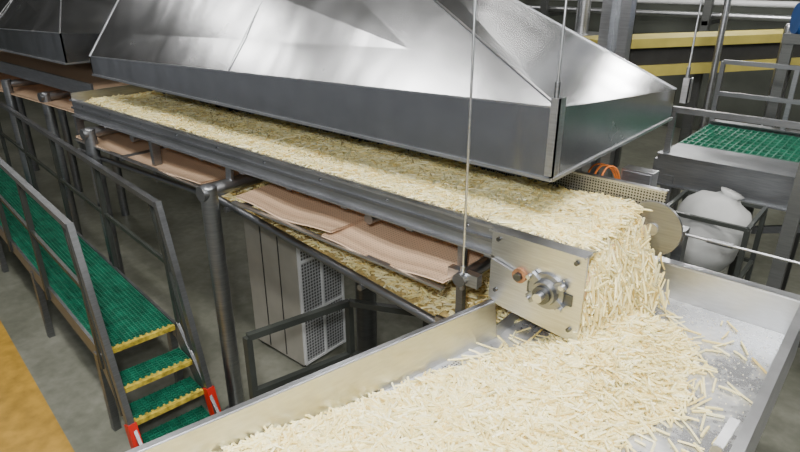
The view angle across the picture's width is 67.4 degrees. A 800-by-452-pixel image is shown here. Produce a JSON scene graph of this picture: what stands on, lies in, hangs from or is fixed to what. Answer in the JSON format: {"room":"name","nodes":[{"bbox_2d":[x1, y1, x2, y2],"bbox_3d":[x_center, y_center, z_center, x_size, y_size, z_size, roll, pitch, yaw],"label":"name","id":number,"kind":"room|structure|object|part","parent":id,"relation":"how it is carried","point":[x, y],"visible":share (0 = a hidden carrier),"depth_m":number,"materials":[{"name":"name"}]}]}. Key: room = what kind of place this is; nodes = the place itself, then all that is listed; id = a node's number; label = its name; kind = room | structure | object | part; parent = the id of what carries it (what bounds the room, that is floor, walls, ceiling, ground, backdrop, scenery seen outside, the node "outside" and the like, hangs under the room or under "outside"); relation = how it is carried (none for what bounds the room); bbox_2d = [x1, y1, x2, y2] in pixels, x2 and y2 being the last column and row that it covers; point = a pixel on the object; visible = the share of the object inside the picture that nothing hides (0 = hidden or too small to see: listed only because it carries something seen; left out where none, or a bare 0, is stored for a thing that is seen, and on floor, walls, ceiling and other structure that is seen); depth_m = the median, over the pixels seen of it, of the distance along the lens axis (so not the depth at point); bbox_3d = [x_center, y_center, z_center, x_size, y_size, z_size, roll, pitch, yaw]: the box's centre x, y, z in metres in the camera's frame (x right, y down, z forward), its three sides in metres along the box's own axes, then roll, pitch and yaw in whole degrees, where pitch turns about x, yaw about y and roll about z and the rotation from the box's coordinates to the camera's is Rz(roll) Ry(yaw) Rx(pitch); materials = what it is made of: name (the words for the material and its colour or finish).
{"room":"factory floor","nodes":[
{"label":"factory floor","id":0,"kind":"room"},
{"bbox_2d":[0,91,799,451],"bbox_3d":[-2.007,-0.149,8.250,27.000,0.200,17.000,19,29,37],"label":"floor","id":1,"kind":"structure","parent":0,"point":[62,366],"depth_m":5.87,"materials":[{"name":"concrete"}]},
{"bbox_2d":[0,321,74,451],"bbox_3d":[-4.458,0.727,5.932,10.500,0.001,1.850,19,29,37],"label":"floor marking","id":2,"kind":"structure","parent":1,"relation":"on","point":[28,423],"depth_m":4.41,"materials":[{"name":"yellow paint"}]},
{"bbox_2d":[37,89,82,235],"bbox_3d":[-3.362,-0.611,6.668,0.200,1.892,0.902,19,29,37],"label":"support post","id":3,"kind":"object","parent":1,"relation":"on","point":[49,112],"visible":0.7,"depth_m":6.21,"materials":[{"name":"metal"}]},
{"bbox_2d":[0,51,129,215],"bbox_3d":[-4.930,-1.262,7.993,6.300,2.050,1.099,19,29,37],"label":"conveyor","id":4,"kind":"object","parent":1,"relation":"on","point":[21,76],"visible":0.51,"depth_m":6.71,"materials":[{"name":"silver metal"}]},
{"bbox_2d":[79,125,124,273],"bbox_3d":[-2.287,-0.057,5.394,0.200,1.872,0.852,19,29,37],"label":"support post","id":5,"kind":"object","parent":1,"relation":"on","point":[89,135],"visible":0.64,"depth_m":4.93,"materials":[{"name":"metal"}]},
{"bbox_2d":[69,85,682,340],"bbox_3d":[-0.762,-0.329,3.959,4.755,0.638,0.905,19,29,37],"label":"conveyor","id":6,"kind":"object","parent":5,"relation":"on","point":[412,238],"visible":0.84,"depth_m":3.04,"materials":[{"name":"silver metal"}]},
{"bbox_3d":[-1.030,-0.332,4.218,4.019,0.440,0.751,19,29,37],"label":"conveyor frame","id":7,"kind":"part","parent":6,"relation":"part of","materials":[{"name":"metal"}]},
{"bbox_2d":[84,90,669,338],"bbox_3d":[-0.733,-0.328,3.944,4.772,0.530,0.828,18,29,36],"label":"fry","id":8,"kind":"object","parent":6,"relation":"on","point":[575,218],"visible":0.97,"depth_m":3.01,"materials":[{"name":"beige food"}]},
{"bbox_2d":[621,165,658,186],"bbox_3d":[1.148,-0.021,3.159,0.250,0.560,0.280,19,29,37],"label":"junction box","id":9,"kind":"object","parent":6,"relation":"attached to","point":[646,176],"visible":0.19,"depth_m":3.06,"materials":[{"name":"silver metal"}]},
{"bbox_2d":[588,163,619,178],"bbox_3d":[1.052,-0.222,3.109,0.216,0.212,0.108,-21,31,-39],"label":"cable bundle","id":10,"kind":"object","parent":9,"relation":"attached to","point":[616,174],"visible":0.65,"depth_m":3.07,"materials":[{"name":"orange plastic"}]},
{"bbox_2d":[0,101,220,448],"bbox_3d":[-3.782,-0.187,6.018,0.595,1.631,7.114,-20,30,-39],"label":"stairs","id":11,"kind":"structure","parent":1,"relation":"on","point":[110,313],"depth_m":4.26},
{"bbox_2d":[196,167,264,410],"bbox_3d":[-0.952,0.406,4.311,0.220,1.871,0.962,19,29,37],"label":"support post","id":12,"kind":"object","parent":1,"relation":"on","point":[208,194],"visible":0.68,"depth_m":3.92,"materials":[{"name":"metal"}]},
{"bbox_2d":[243,217,345,366],"bbox_3d":[-0.862,0.363,4.947,0.655,1.450,0.468,19,29,37],"label":"ventilation unit","id":13,"kind":"object","parent":1,"relation":"on","point":[286,282],"visible":0.48,"depth_m":4.83,"materials":[{"name":"metal"}]},
{"bbox_2d":[242,298,428,398],"bbox_3d":[-0.178,1.016,3.938,1.648,1.040,0.509,-2,23,-5],"label":"guard rail","id":14,"kind":"object","parent":1,"relation":"on","point":[255,390],"visible":0.33,"depth_m":3.78,"materials":[{"name":"grey metal"}]},
{"bbox_2d":[355,282,376,351],"bbox_3d":[-0.232,0.673,4.169,0.240,1.490,0.240,19,29,37],"label":"support column","id":15,"kind":"structure","parent":1,"relation":"on","point":[366,320],"depth_m":4.11,"materials":[{"name":"metal"}]},
{"bbox_2d":[219,185,508,323],"bbox_3d":[-0.248,0.084,3.649,2.103,0.322,0.724,19,29,37],"label":"conveyor","id":16,"kind":"object","parent":15,"relation":"on","point":[329,259],"visible":0.2,"depth_m":3.28,"materials":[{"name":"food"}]},
{"bbox_2d":[222,181,523,323],"bbox_3d":[-0.155,0.084,3.574,2.300,0.278,0.684,19,29,37],"label":"fry","id":17,"kind":"object","parent":16,"relation":"on","point":[352,261],"visible":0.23,"depth_m":3.21,"materials":[{"name":"beige food"}]},
{"bbox_2d":[126,256,799,451],"bbox_3d":[-0.006,1.399,2.211,1.702,1.691,3.652,19,29,37],"label":"pan","id":18,"kind":"object","parent":1,"relation":"on","point":[340,384],"visible":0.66,"depth_m":2.39,"materials":[{"name":"metal"}]},
{"bbox_2d":[221,306,766,451],"bbox_3d":[-0.001,0.729,1.935,1.614,0.218,3.466,19,29,37],"label":"fry","id":19,"kind":"object","parent":18,"relation":"on","point":[555,393],"visible":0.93,"depth_m":2.19,"materials":[{"name":"beige food"}]},
{"bbox_2d":[574,0,621,166],"bbox_3d":[2.729,-2.463,9.344,1.500,3.200,1.330,19,29,37],"label":"machine","id":20,"kind":"object","parent":1,"relation":"on","point":[583,6],"visible":0.05,"depth_m":9.05,"materials":[{"name":"metal"}]},
{"bbox_2d":[582,0,637,176],"bbox_3d":[1.556,-2.048,4.049,0.370,6.590,0.200,19,29,37],"label":"steel column","id":21,"kind":"structure","parent":1,"relation":"on","point":[617,19],"depth_m":4.30,"materials":[{"name":"silver metal"}]},
{"bbox_2d":[527,0,798,142],"bbox_3d":[2.679,-3.949,12.572,26.800,3.400,0.800,19,29,37],"label":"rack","id":22,"kind":"object","parent":1,"relation":"on","point":[707,14],"visible":0.15,"depth_m":10.05,"materials":[{"name":"silver metal"}]},
{"bbox_2d":[583,29,799,210],"bbox_3d":[4.356,-1.343,7.876,4.692,2.290,0.500,-7,24,-16],"label":"steel framework","id":23,"kind":"object","parent":1,"relation":"on","point":[658,54],"visible":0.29,"depth_m":7.11,"materials":[{"name":"metal"}]},
{"bbox_2d":[661,187,767,319],"bbox_3d":[2.069,0.534,4.222,0.530,1.704,0.518,19,29,37],"label":"bag","id":24,"kind":"object","parent":1,"relation":"on","point":[722,215],"visible":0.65,"depth_m":3.84,"materials":[{"name":"white fabric"}]},
{"bbox_2d":[652,59,799,233],"bbox_3d":[4.096,0.391,3.817,4.610,2.285,1.450,19,29,37],"label":"walkway","id":25,"kind":"object","parent":1,"relation":"on","point":[760,163],"visible":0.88,"depth_m":4.41,"materials":[{"name":"metal"}]},
{"bbox_2d":[670,226,799,264],"bbox_3d":[1.932,0.983,3.087,1.280,1.770,0.080,19,29,37],"label":"rod","id":26,"kind":"object","parent":1,"relation":"on","point":[678,253],"visible":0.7,"depth_m":3.05,"materials":[{"name":"silver metal"}]},
{"bbox_2d":[689,0,789,194],"bbox_3d":[3.875,-2.663,5.491,1.520,6.590,0.370,19,29,37],"label":"process pipework","id":27,"kind":"object","parent":1,"relation":"on","point":[727,3],"visible":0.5,"depth_m":6.41,"materials":[{"name":"silver metal"}]},
{"bbox_2d":[727,2,799,290],"bbox_3d":[3.595,-0.610,5.553,0.516,2.765,0.434,19,29,37],"label":"support frame","id":28,"kind":"object","parent":1,"relation":"on","point":[789,39],"visible":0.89,"depth_m":5.25,"materials":[{"name":"metal"}]},
{"bbox_2d":[760,162,799,347],"bbox_3d":[2.638,0.761,3.236,1.320,2.060,0.100,19,29,37],"label":"support frame","id":29,"kind":"object","parent":1,"relation":"on","point":[790,225],"visible":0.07,"depth_m":3.35,"materials":[{"name":"metal"}]},
{"bbox_2d":[518,0,799,130],"bbox_3d":[3.590,-5.838,12.922,27.000,6.600,0.200,19,29,37],"label":"wall","id":30,"kind":"structure","parent":0,"point":[755,82],"depth_m":11.59,"materials":[{"name":"paint"}]},
{"bbox_3d":[-2.007,-6.403,5.582,27.000,0.200,17.000,19,29,37],"label":"ceiling","id":31,"kind":"structure","parent":0,"visible":0},
{"bbox_2d":[0,0,116,64],"bbox_3d":[-4.049,-4.131,6.088,4.063,4.357,1.316,19,29,37],"label":"extraction hood","id":32,"kind":"object","parent":31,"relation":"hanging from","point":[65,32],"visible":0.55,"depth_m":5.57,"materials":[{"name":"metal"}]},
{"bbox_2d":[89,0,702,181],"bbox_3d":[-0.454,-2.954,3.378,4.270,4.397,1.532,19,29,37],"label":"extraction hood","id":33,"kind":"object","parent":31,"relation":"hanging from","point":[549,101],"visible":1,"depth_m":3.10,"materials":[{"name":"metal"}]},
{"bbox_2d":[447,0,490,290],"bbox_3d":[0.466,-2.061,1.951,0.160,4.920,0.640,19,29,37],"label":"rod","id":34,"kind":"object","parent":31,"relation":"hanging from","point":[471,275],"visible":0.66,"depth_m":2.65,"materials":[{"name":"metal"}]}
]}

